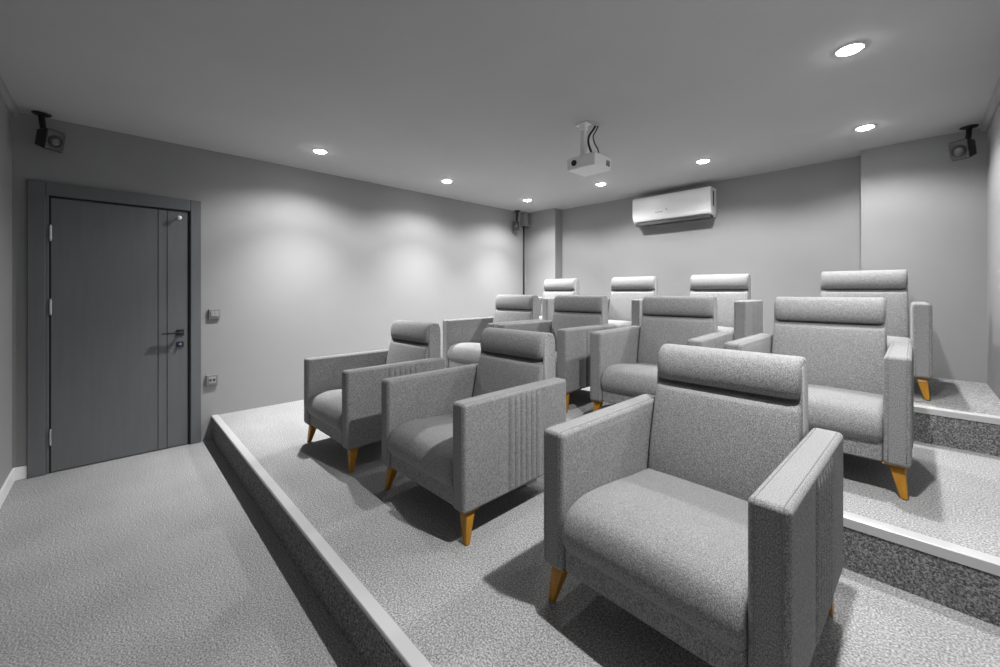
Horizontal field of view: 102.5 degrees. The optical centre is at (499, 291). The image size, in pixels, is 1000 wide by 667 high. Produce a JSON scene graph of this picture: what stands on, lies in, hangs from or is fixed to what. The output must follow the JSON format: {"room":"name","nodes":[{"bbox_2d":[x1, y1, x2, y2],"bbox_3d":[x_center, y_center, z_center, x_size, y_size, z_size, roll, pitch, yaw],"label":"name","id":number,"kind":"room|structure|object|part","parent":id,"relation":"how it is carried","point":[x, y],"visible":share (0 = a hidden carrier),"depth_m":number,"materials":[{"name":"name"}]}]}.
{"room":"home theater","nodes":[
{"label":"home theater","id":0,"kind":"room"},
{"bbox_2d":[0,97,11,488],"bbox_3d":[-1.777,0.033,0.995,0.150,2.615,4.960,0,0,-44],"label":"wall","id":1,"kind":"structure","parent":0,"point":[5,116],"depth_m":2.63,"materials":[{"name":"paint"}]},
{"bbox_2d":[0,468,14,507],"bbox_3d":[-1.765,1.292,1.101,0.014,0.093,4.796,0,0,-44],"label":"baseboard","id":2,"kind":"structure","parent":1,"relation":"attached to","point":[5,488],"depth_m":2.63,"materials":[{"name":"white"}]},
{"bbox_2d":[0,75,19,116],"bbox_3d":[-1.762,-1.252,1.114,0.035,0.045,4.810,0,0,-44],"label":"trim","id":3,"kind":"structure","parent":1,"relation":"attached to","point":[5,95],"depth_m":2.61,"materials":[{"name":"paint"}]},
{"bbox_2d":[0,439,363,666],"bbox_3d":[0.227,1.400,3.032,5.863,0.120,5.110,0,0,-44],"label":"floor","id":4,"kind":"structure","parent":0,"point":[164,557],"depth_m":1.89,"materials":[{"name":"grey carpet"}]},
{"bbox_2d":[12,113,525,467],"bbox_3d":[-1.494,0.033,4.817,5.863,2.615,0.150,0,0,-44],"label":"wall","id":5,"kind":"structure","parent":0,"point":[297,264],"depth_m":4.04,"materials":[{"name":"paint"}]},
{"bbox_2d":[12,465,26,480],"bbox_3d":[-3.415,1.292,2.852,0.069,0.093,0.014,0,0,-44],"label":"baseboard","id":6,"kind":"structure","parent":5,"relation":"attached to","point":[20,472],"depth_m":2.85,"materials":[{"name":"white"}]},
{"bbox_2d":[27,180,200,477],"bbox_3d":[-3.056,0.268,3.257,1.006,2.140,0.208,0,0,-44],"label":"door","id":7,"kind":"structure","parent":5,"relation":"in","point":[114,277],"depth_m":3.17,"materials":[{"name":"laminate"}]},
{"bbox_3d":[-2.786,0.355,3.419,0.151,0.052,0.066,0,0,-44],"label":"handle","id":8,"kind":"part","parent":7,"relation":"part of","materials":[{"name":"black plastic"}]},
{"bbox_2d":[206,374,217,385],"bbox_3d":[-2.602,0.800,3.626,0.088,0.096,0.026,0,0,-44],"label":"wall socket","id":9,"kind":"object","parent":5,"relation":"attached to","point":[212,379],"visible":1,"depth_m":3.62,"materials":[{"name":"grey"}]},
{"bbox_2d":[208,309,219,318],"bbox_3d":[-2.589,0.203,3.638,0.088,0.090,0.026,0,0,-44],"label":"light switch","id":10,"kind":"object","parent":5,"relation":"attached to","point":[212,313],"visible":1,"depth_m":3.63,"materials":[{"name":"grey"}]},
{"bbox_2d":[523,226,524,294],"bbox_3d":[0.386,-0.173,6.507,0.027,1.763,0.027,0,0,-44],"label":"cable","id":11,"kind":"object","parent":5,"relation":"attached to","point":[523,226],"visible":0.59,"depth_m":6.50,"materials":[{"name":"black plastic"}]},
{"bbox_2d":[520,212,529,226],"bbox_3d":[0.404,-1.165,6.467,0.120,0.220,0.110,0,0,-44],"label":"junction box","id":12,"kind":"object","parent":5,"relation":"attached to","point":[524,215],"visible":1,"depth_m":6.45,"materials":[{"name":"paint"}]},
{"bbox_2d":[0,0,999,212],"bbox_3d":[0.227,-1.350,3.032,5.863,0.150,5.110,0,0,-44],"label":"ceiling","id":13,"kind":"structure","parent":0,"point":[488,98],"depth_m":2.39,"materials":[{"name":"paint"}]},
{"bbox_2d":[31,111,65,152],"bbox_3d":[-3.242,-1.139,2.869,0.186,0.270,0.114,0,0,8],"label":"loudspeaker","id":14,"kind":"object","parent":13,"relation":"hanging from","point":[46,138],"visible":1,"depth_m":2.84,"materials":[{"name":"black plastic"}]},
{"bbox_3d":[-3.285,-1.266,2.876,0.100,0.018,0.100,0,0,-44],"label":"ceiling plate","id":15,"kind":"part","parent":14,"relation":"part of","materials":[{"name":"black plastic"}]},
{"bbox_3d":[-3.272,-1.186,2.873,0.059,0.161,0.034,0,0,10],"label":"bracket arm","id":16,"kind":"part","parent":14,"relation":"part of","materials":[{"name":"black plastic"}]},
{"bbox_2d":[312,149,326,153],"bbox_3d":[-1.635,-1.267,3.643,0.126,0.016,0.126,0,0,-44],"label":"recessed light","id":17,"kind":"object","parent":13,"relation":"in","point":[319,151],"visible":1,"depth_m":3.62,"materials":[{"name":"white plastic"}]},
{"bbox_2d":[513,210,519,230],"bbox_3d":[0.267,-1.113,6.300,0.102,0.323,0.180,0,0,17],"label":"loudspeaker","id":18,"kind":"object","parent":13,"relation":"hanging from","point":[515,223],"visible":1,"depth_m":6.24,"materials":[{"name":"black plastic"}]},
{"bbox_2d":[567,121,610,176],"bbox_3d":[0.652,-1.082,2.964,0.231,0.384,0.258,0,0,-44],"label":"projector","id":19,"kind":"object","parent":13,"relation":"hanging from","point":[592,163],"visible":1,"depth_m":2.93,"materials":[{"name":"white plastic"}]},
{"bbox_3d":[0.635,-1.250,3.058,0.070,0.050,0.100,0,0,-44],"label":"ceiling plate","id":20,"kind":"part","parent":19,"relation":"part of","materials":[{"name":"white plastic"}]},
{"bbox_2d":[587,126,595,152],"bbox_3d":[0.707,-1.136,3.068,0.087,0.285,0.057,0,0,-44],"label":"cable","id":21,"kind":"object","parent":13,"relation":"hanging from","point":[594,127],"visible":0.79,"depth_m":3.06,"materials":[{"name":"black plastic"}]},
{"bbox_2d":[593,126,598,152],"bbox_3d":[0.729,-1.136,3.052,0.048,0.282,0.097,0,0,11],"label":"cable","id":22,"kind":"object","parent":13,"relation":"hanging from","point":[597,126],"visible":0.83,"depth_m":3.05,"materials":[{"name":"black plastic"}]},
{"bbox_2d":[696,159,709,163],"bbox_3d":[1.984,-1.267,3.921,0.126,0.016,0.126,0,0,-44],"label":"recessed light","id":23,"kind":"object","parent":13,"relation":"in","point":[701,161],"visible":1,"depth_m":3.90,"materials":[{"name":"white"}]},
{"bbox_2d":[834,42,865,56],"bbox_3d":[1.840,-1.267,2.110,0.126,0.016,0.126,0,0,-44],"label":"recessed light","id":24,"kind":"object","parent":13,"relation":"in","point":[852,48],"visible":1,"depth_m":2.10,"materials":[{"name":"white"}]},
{"bbox_2d":[854,124,875,130],"bbox_3d":[2.836,-1.267,3.117,0.126,0.016,0.126,0,0,-44],"label":"recessed light","id":25,"kind":"object","parent":13,"relation":"in","point":[868,126],"visible":1,"depth_m":3.10,"materials":[{"name":"white"}]},
{"bbox_2d":[948,124,978,161],"bbox_3d":[3.561,-1.137,3.069,0.248,0.275,0.119,0,0,-22],"label":"loudspeaker","id":26,"kind":"object","parent":13,"relation":"hanging from","point":[965,148],"visible":1,"depth_m":3.03,"materials":[{"name":"black plastic"}]},
{"bbox_3d":[3.594,-1.182,3.080,0.115,0.175,0.034,0,0,-34],"label":"bracket arm","id":27,"kind":"part","parent":26,"relation":"part of","materials":[{"name":"black plastic"}]},
{"bbox_3d":[3.628,-1.266,3.103,0.100,0.018,0.100,0,0,-44],"label":"ceiling plate","id":28,"kind":"part","parent":26,"relation":"part of","materials":[{"name":"black plastic"}]},
{"bbox_2d":[212,400,999,666],"bbox_3d":[-0.395,1.233,2.432,1.518,0.212,4.810,0,0,-44],"label":"floor","id":29,"kind":"structure","parent":0,"point":[485,602],"depth_m":1.54,"materials":[{"name":"grey carpet"}]},
{"bbox_2d":[211,414,432,666],"bbox_3d":[-0.927,1.131,1.919,0.048,0.016,4.808,0,0,-44],"label":"step nosing","id":30,"kind":"structure","parent":29,"relation":"attached to","point":[396,638],"depth_m":1.61,"materials":[{"name":"grey paint"}]},
{"bbox_2d":[304,320,444,472],"bbox_3d":[-0.929,0.684,3.003,0.810,0.884,0.758,0,0,-45],"label":"armchair","id":31,"kind":"object","parent":29,"relation":"on","point":[342,392],"visible":0.71,"depth_m":2.85,"materials":[{"name":"grey fabric"}]},
{"bbox_3d":[-1.391,1.051,3.005,0.090,0.150,0.085,0,0,-45],"label":"leg","id":32,"kind":"part","parent":31,"relation":"part of","materials":[{"name":"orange wood"}]},
{"bbox_2d":[307,388,341,431],"bbox_3d":[-0.969,0.813,2.964,0.699,0.172,0.567,0,0,-45],"label":"seat cushion","id":33,"kind":"object","parent":31,"relation":"on","point":[324,405],"depth_m":2.76,"materials":[{"name":"grey fabric"}]},
{"bbox_3d":[-0.950,0.922,2.983,0.686,0.115,0.565,0,0,-45],"label":"seat","id":34,"kind":"part","parent":31,"relation":"part of","materials":[{"name":"grey fabric"}]},
{"bbox_3d":[-1.168,0.739,3.231,0.755,0.485,0.098,0,0,-45],"label":"armrest","id":35,"kind":"part","parent":31,"relation":"part of","materials":[{"name":"grey fabric"}]},
{"bbox_3d":[-0.932,1.051,2.545,0.090,0.150,0.085,0,0,-45],"label":"leg","id":36,"kind":"part","parent":31,"relation":"part of","materials":[{"name":"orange wood"}]},
{"bbox_3d":[-0.702,0.739,2.764,0.755,0.485,0.098,0,0,-45],"label":"armrest","id":37,"kind":"part","parent":31,"relation":"part of","materials":[{"name":"grey fabric"}]},
{"bbox_3d":[-0.719,0.614,3.213,0.215,0.724,0.552,0,0,-45],"label":"backrest","id":38,"kind":"part","parent":31,"relation":"part of","materials":[{"name":"grey fabric"}]},
{"bbox_2d":[381,327,565,545],"bbox_3d":[-0.143,0.684,2.286,0.810,0.884,0.758,0,0,-44],"label":"armchair","id":39,"kind":"object","parent":29,"relation":"on","point":[471,435],"visible":0.93,"depth_m":2.09,"materials":[{"name":"grey fabric"}]},
{"bbox_3d":[-0.606,1.051,2.292,0.090,0.150,0.085,0,0,-44],"label":"leg","id":40,"kind":"part","parent":39,"relation":"part of","materials":[{"name":"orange wood"}]},
{"bbox_2d":[387,414,452,486],"bbox_3d":[-0.183,0.813,2.248,0.699,0.172,0.567,0,0,-44],"label":"seat cushion","id":41,"kind":"object","parent":39,"relation":"on","point":[423,443],"depth_m":2.05,"materials":[{"name":"grey fabric"}]},
{"bbox_3d":[-0.164,0.922,2.266,0.686,0.115,0.565,0,0,-44],"label":"seat","id":42,"kind":"part","parent":39,"relation":"part of","materials":[{"name":"grey fabric"}]},
{"bbox_3d":[-0.381,0.739,2.516,0.755,0.485,0.098,0,0,-44],"label":"armrest","id":43,"kind":"part","parent":39,"relation":"part of","materials":[{"name":"grey fabric"}]},
{"bbox_3d":[-0.150,1.051,1.828,0.090,0.150,0.085,0,0,-44],"label":"leg","id":44,"kind":"part","parent":39,"relation":"part of","materials":[{"name":"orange wood"}]},
{"bbox_3d":[0.082,0.739,2.045,0.755,0.485,0.098,0,0,-44],"label":"armrest","id":45,"kind":"part","parent":39,"relation":"part of","materials":[{"name":"grey fabric"}]},
{"bbox_3d":[0.069,0.614,2.495,0.215,0.724,0.552,0,0,-44],"label":"backrest","id":46,"kind":"part","parent":39,"relation":"part of","materials":[{"name":"grey fabric"}]},
{"bbox_2d":[544,344,842,666],"bbox_3d":[0.689,0.684,1.443,0.810,0.884,0.758,0,0,-42],"label":"armchair","id":47,"kind":"object","parent":29,"relation":"on","point":[706,507],"visible":1,"depth_m":1.34,"materials":[{"name":"grey fabric"}]},
{"bbox_3d":[0.228,1.051,1.464,0.090,0.150,0.085,0,0,-42],"label":"leg","id":48,"kind":"part","parent":47,"relation":"part of","materials":[{"name":"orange wood"}]},
{"bbox_3d":[0.460,0.739,1.681,0.755,0.485,0.098,0,0,-42],"label":"armrest","id":49,"kind":"part","parent":47,"relation":"part of","materials":[{"name":"grey fabric"}]},
{"bbox_2d":[562,468,747,652],"bbox_3d":[0.649,0.813,1.405,0.699,0.172,0.567,0,0,-42],"label":"seat cushion","id":50,"kind":"object","parent":47,"relation":"on","point":[675,540],"depth_m":1.23,"materials":[{"name":"grey fabric"}]},
{"bbox_3d":[0.668,0.922,1.423,0.686,0.115,0.565,0,0,-42],"label":"seat","id":51,"kind":"part","parent":47,"relation":"part of","materials":[{"name":"grey fabric"}]},
{"bbox_3d":[0.909,0.614,1.644,0.215,0.724,0.552,0,0,-42],"label":"backrest","id":52,"kind":"part","parent":47,"relation":"part of","materials":[{"name":"grey fabric"}]},
{"bbox_3d":[0.906,0.739,1.194,0.755,0.485,0.098,0,0,-42],"label":"armrest","id":53,"kind":"part","parent":47,"relation":"part of","materials":[{"name":"grey fabric"}]},
{"bbox_3d":[1.124,1.051,1.403,0.090,0.150,0.085,0,0,-42],"label":"leg","id":54,"kind":"part","parent":47,"relation":"part of","materials":[{"name":"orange wood"}]},
{"bbox_2d":[526,128,986,382],"bbox_3d":[2.218,0.033,4.953,0.330,2.615,4.810,0,0,-44],"label":"wall","id":55,"kind":"structure","parent":0,"point":[906,205],"depth_m":3.94,"materials":[{"name":"paint"}]},
{"bbox_2d":[632,186,715,226],"bbox_3d":[2.114,-1.018,4.929,0.210,0.356,0.953,0,0,-44],"label":"air conditioner","id":56,"kind":"object","parent":55,"relation":"attached to","point":[698,203],"visible":1,"depth_m":4.81,"materials":[{"name":"white plastic"}]},
{"bbox_3d":[2.039,-1.064,4.868,0.014,0.229,0.902,0,0,-44],"label":"panel","id":57,"kind":"part","parent":56,"relation":"part of","materials":[{"name":"white plastic"}]},
{"bbox_2d":[566,387,999,626],"bbox_3d":[0.652,1.130,3.442,1.432,0.420,4.810,0,0,-44],"label":"floor","id":58,"kind":"structure","parent":0,"point":[954,494],"depth_m":1.64,"materials":[{"name":"grey carpet"}]},
{"bbox_2d":[443,295,542,367],"bbox_3d":[-0.057,0.477,4.129,0.758,0.884,0.810,0,0,44],"label":"armchair","id":59,"kind":"object","parent":58,"relation":"on","point":[461,337],"visible":0.52,"depth_m":4.17,"materials":[{"name":"grey fabric"}]},
{"bbox_3d":[-0.077,0.715,4.108,0.565,0.115,0.686,0,0,44],"label":"seat","id":60,"kind":"part","parent":59,"relation":"part of","materials":[{"name":"grey fabric"}]},
{"bbox_2d":[447,343,480,363],"bbox_3d":[-0.095,0.606,4.089,0.567,0.172,0.699,0,0,44],"label":"seat cushion","id":61,"kind":"object","parent":59,"relation":"on","point":[457,353],"depth_m":3.90,"materials":[{"name":"grey fabric"}]},
{"bbox_3d":[-0.300,0.532,4.353,0.098,0.485,0.755,0,0,44],"label":"armrest","id":62,"kind":"part","parent":59,"relation":"part of","materials":[{"name":"grey fabric"}]},
{"bbox_3d":[0.175,0.532,3.894,0.098,0.485,0.755,0,0,44],"label":"armrest","id":63,"kind":"part","parent":59,"relation":"part of","materials":[{"name":"grey fabric"}]},
{"bbox_3d":[0.150,0.407,4.343,0.552,0.724,0.215,0,0,44],"label":"backrest","id":64,"kind":"part","parent":59,"relation":"part of","materials":[{"name":"grey fabric"}]},
{"bbox_2d":[498,295,616,412],"bbox_3d":[0.511,0.477,3.556,0.810,0.884,0.758,0,0,-44],"label":"armchair","id":65,"kind":"object","parent":58,"relation":"on","point":[575,317],"visible":0.55,"depth_m":3.54,"materials":[{"name":"grey fabric"}]},
{"bbox_3d":[0.276,0.532,3.788,0.755,0.485,0.098,0,0,-44],"label":"armrest","id":66,"kind":"part","parent":65,"relation":"part of","materials":[{"name":"grey fabric"}]},
{"bbox_2d":[555,351,556,377],"bbox_3d":[0.471,0.606,3.517,0.699,0.172,0.567,0,0,-44],"label":"seat cushion","id":67,"kind":"object","parent":65,"relation":"on","point":[555,351],"depth_m":3.11,"materials":[{"name":"grey fabric"}]},
{"bbox_3d":[0.500,0.844,3.097,0.090,0.150,0.085,0,0,-44],"label":"leg","id":68,"kind":"part","parent":65,"relation":"part of","materials":[{"name":"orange wood"}]},
{"bbox_3d":[0.725,0.407,3.762,0.215,0.724,0.552,0,0,-44],"label":"backrest","id":69,"kind":"part","parent":65,"relation":"part of","materials":[{"name":"grey fabric"}]},
{"bbox_3d":[0.734,0.532,3.312,0.755,0.485,0.098,0,0,-44],"label":"armrest","id":70,"kind":"part","parent":65,"relation":"part of","materials":[{"name":"grey fabric"}]},
{"bbox_2d":[590,296,731,411],"bbox_3d":[1.174,0.477,2.903,0.758,0.884,0.810,0,0,42],"label":"armchair","id":71,"kind":"object","parent":58,"relation":"on","point":[623,360],"visible":0.72,"depth_m":2.97,"materials":[{"name":"grey fabric"}]},
{"bbox_3d":[0.712,0.844,2.880,0.085,0.150,0.090,0,0,42],"label":"leg","id":72,"kind":"part","parent":71,"relation":"part of","materials":[{"name":"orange wood"}]},
{"bbox_3d":[0.923,0.532,3.118,0.098,0.485,0.755,0,0,42],"label":"armrest","id":73,"kind":"part","parent":71,"relation":"part of","materials":[{"name":"grey fabric"}]},
{"bbox_3d":[1.154,0.715,2.882,0.565,0.115,0.686,0,0,42],"label":"seat","id":74,"kind":"part","parent":71,"relation":"part of","materials":[{"name":"grey fabric"}]},
{"bbox_2d":[601,363,657,395],"bbox_3d":[1.137,0.606,2.862,0.567,0.172,0.699,0,0,42],"label":"seat cushion","id":75,"kind":"object","parent":71,"relation":"on","point":[617,379],"depth_m":2.70,"materials":[{"name":"grey fabric"}]},
{"bbox_3d":[1.373,0.407,3.124,0.552,0.724,0.215,0,0,42],"label":"backrest","id":76,"kind":"part","parent":71,"relation":"part of","materials":[{"name":"grey fabric"}]},
{"bbox_3d":[1.413,0.532,2.676,0.098,0.485,0.755,0,0,42],"label":"armrest","id":77,"kind":"part","parent":71,"relation":"part of","materials":[{"name":"grey fabric"}]},
{"bbox_2d":[724,297,913,500],"bbox_3d":[1.801,0.477,2.275,0.810,0.884,0.758,0,0,-44],"label":"armchair","id":78,"kind":"object","parent":58,"relation":"on","point":[859,389],"visible":0.74,"depth_m":2.27,"materials":[{"name":"grey fabric"}]},
{"bbox_3d":[1.566,0.532,2.507,0.755,0.485,0.098,0,0,-44],"label":"armrest","id":79,"kind":"part","parent":78,"relation":"part of","materials":[{"name":"grey fabric"}]},
{"bbox_3d":[2.016,0.407,2.482,0.215,0.724,0.552,0,0,-44],"label":"backrest","id":80,"kind":"part","parent":78,"relation":"part of","materials":[{"name":"grey fabric"}]},
{"bbox_2d":[808,384,882,441],"bbox_3d":[1.762,0.606,2.236,0.699,0.172,0.567,0,0,-44],"label":"seat cushion","id":81,"kind":"object","parent":78,"relation":"on","point":[855,411],"depth_m":1.93,"materials":[{"name":"grey fabric"}]},
{"bbox_3d":[1.781,0.715,2.255,0.686,0.115,0.565,0,0,-44],"label":"seat","id":82,"kind":"part","parent":78,"relation":"part of","materials":[{"name":"grey fabric"}]},
{"bbox_3d":[1.791,0.844,1.817,0.090,0.150,0.085,0,0,-44],"label":"leg","id":83,"kind":"part","parent":78,"relation":"part of","materials":[{"name":"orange wood"}]},
{"bbox_3d":[2.024,0.532,2.032,0.755,0.485,0.098,0,0,-44],"label":"armrest","id":84,"kind":"part","parent":78,"relation":"part of","materials":[{"name":"grey fabric"}]},
{"bbox_2d":[843,511,999,575],"bbox_3d":[0.155,0.935,2.963,0.059,0.039,4.808,0,0,-44],"label":"step nosing","id":85,"kind":"structure","parent":58,"relation":"attached to","point":[988,563],"depth_m":1.48,"materials":[{"name":"grey paint"}]},
{"bbox_2d":[914,377,999,456],"bbox_3d":[1.691,1.025,4.444,1.495,0.630,4.810,0,0,-44],"label":"floor","id":86,"kind":"structure","parent":0,"point":[968,396],"depth_m":2.44,"materials":[{"name":"grey carpet"}]},
{"bbox_2d":[538,278,578,319],"bbox_3d":[0.599,0.267,5.344,0.810,0.884,0.758,0,0,-43],"label":"armchair","id":87,"kind":"object","parent":86,"relation":"on","point":[552,287],"visible":0.28,"depth_m":5.41,"materials":[{"name":"grey fabric"}]},
{"bbox_3d":[0.370,0.322,5.581,0.755,0.485,0.098,0,0,-43],"label":"armrest","id":88,"kind":"part","parent":87,"relation":"part of","materials":[{"name":"grey fabric"}]},
{"bbox_3d":[0.816,0.322,5.095,0.755,0.485,0.098,0,0,-43],"label":"armrest","id":89,"kind":"part","parent":87,"relation":"part of","materials":[{"name":"grey fabric"}]},
{"bbox_2d":[608,276,657,327],"bbox_3d":[1.373,0.267,4.540,0.758,0.884,0.810,0,0,42],"label":"armchair","id":90,"kind":"object","parent":86,"relation":"on","point":[627,295],"visible":0.26,"depth_m":4.71,"materials":[{"name":"grey fabric"}]},
{"bbox_2d":[608,320,630,327],"bbox_3d":[1.336,0.396,4.499,0.567,0.172,0.699,0,0,42],"label":"seat cushion","id":91,"kind":"object","parent":90,"relation":"on","point":[619,323],"depth_m":4.19,"materials":[{"name":"grey fabric"}]},
{"bbox_3d":[1.612,0.322,4.313,0.098,0.485,0.755,0,0,42],"label":"armrest","id":92,"kind":"part","parent":90,"relation":"part of","materials":[{"name":"grey fabric"}]},
{"bbox_2d":[690,274,762,340],"bbox_3d":[2.020,0.267,3.862,0.758,0.884,0.810,0,0,42],"label":"armchair","id":93,"kind":"object","parent":86,"relation":"on","point":[738,314],"visible":0.42,"depth_m":3.93,"materials":[{"name":"grey fabric"}]},
{"bbox_3d":[2.221,0.197,4.081,0.552,0.724,0.215,0,0,42],"label":"backrest","id":94,"kind":"part","parent":93,"relation":"part of","materials":[{"name":"grey fabric"}]},
{"bbox_2d":[718,326,733,340],"bbox_3d":[1.983,0.396,3.821,0.567,0.172,0.699,0,0,42],"label":"seat cushion","id":95,"kind":"object","parent":93,"relation":"on","point":[723,328],"depth_m":3.48,"materials":[{"name":"grey fabric"}]},
{"bbox_3d":[2.258,0.322,3.633,0.098,0.485,0.755,0,0,42],"label":"armrest","id":96,"kind":"part","parent":93,"relation":"part of","materials":[{"name":"grey fabric"}]},
{"bbox_2d":[820,269,931,400],"bbox_3d":[2.789,0.267,3.116,0.810,0.884,0.758,0,0,-45],"label":"armchair","id":97,"kind":"object","parent":86,"relation":"on","point":[892,285],"visible":0.42,"depth_m":3.13,"materials":[{"name":"grey fabric"}]},
{"bbox_3d":[3.000,0.197,3.326,0.215,0.724,0.552,0,0,-45],"label":"backrest","id":98,"kind":"part","parent":97,"relation":"part of","materials":[{"name":"grey fabric"}]},
{"bbox_2d":[887,336,911,349],"bbox_3d":[2.750,0.396,3.077,0.699,0.172,0.567,0,0,-45],"label":"seat cushion","id":99,"kind":"object","parent":97,"relation":"on","point":[890,339],"depth_m":2.73,"materials":[{"name":"grey fabric"}]},
{"bbox_3d":[3.017,0.322,2.877,0.755,0.485,0.098,0,0,-45],"label":"armrest","id":100,"kind":"part","parent":97,"relation":"part of","materials":[{"name":"grey fabric"}]},
{"bbox_3d":[2.787,0.634,2.658,0.090,0.150,0.085,0,0,-45],"label":"leg","id":101,"kind":"part","parent":97,"relation":"part of","materials":[{"name":"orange wood"}]},
{"bbox_2d":[914,404,999,424],"bbox_3d":[1.171,0.724,3.943,0.059,0.036,4.808,0,0,-44],"label":"step nosing","id":102,"kind":"structure","parent":86,"relation":"attached to","point":[978,417],"depth_m":2.34,"materials":[{"name":"grey paint"}]},
{"bbox_2d":[987,104,999,399],"bbox_3d":[2.003,0.033,1.299,5.713,2.615,0.150,0,0,-44],"label":"wall","id":103,"kind":"structure","parent":0,"point":[993,133],"depth_m":2.83,"materials":[{"name":"paint"}]},
{"bbox_2d":[980,77,999,132],"bbox_3d":[1.833,-1.252,1.264,5.347,0.045,0.035,0,0,-44],"label":"trim","id":104,"kind":"structure","parent":103,"relation":"attached to","point":[994,103],"depth_m":2.74,"materials":[{"name":"paint"}]}
]}

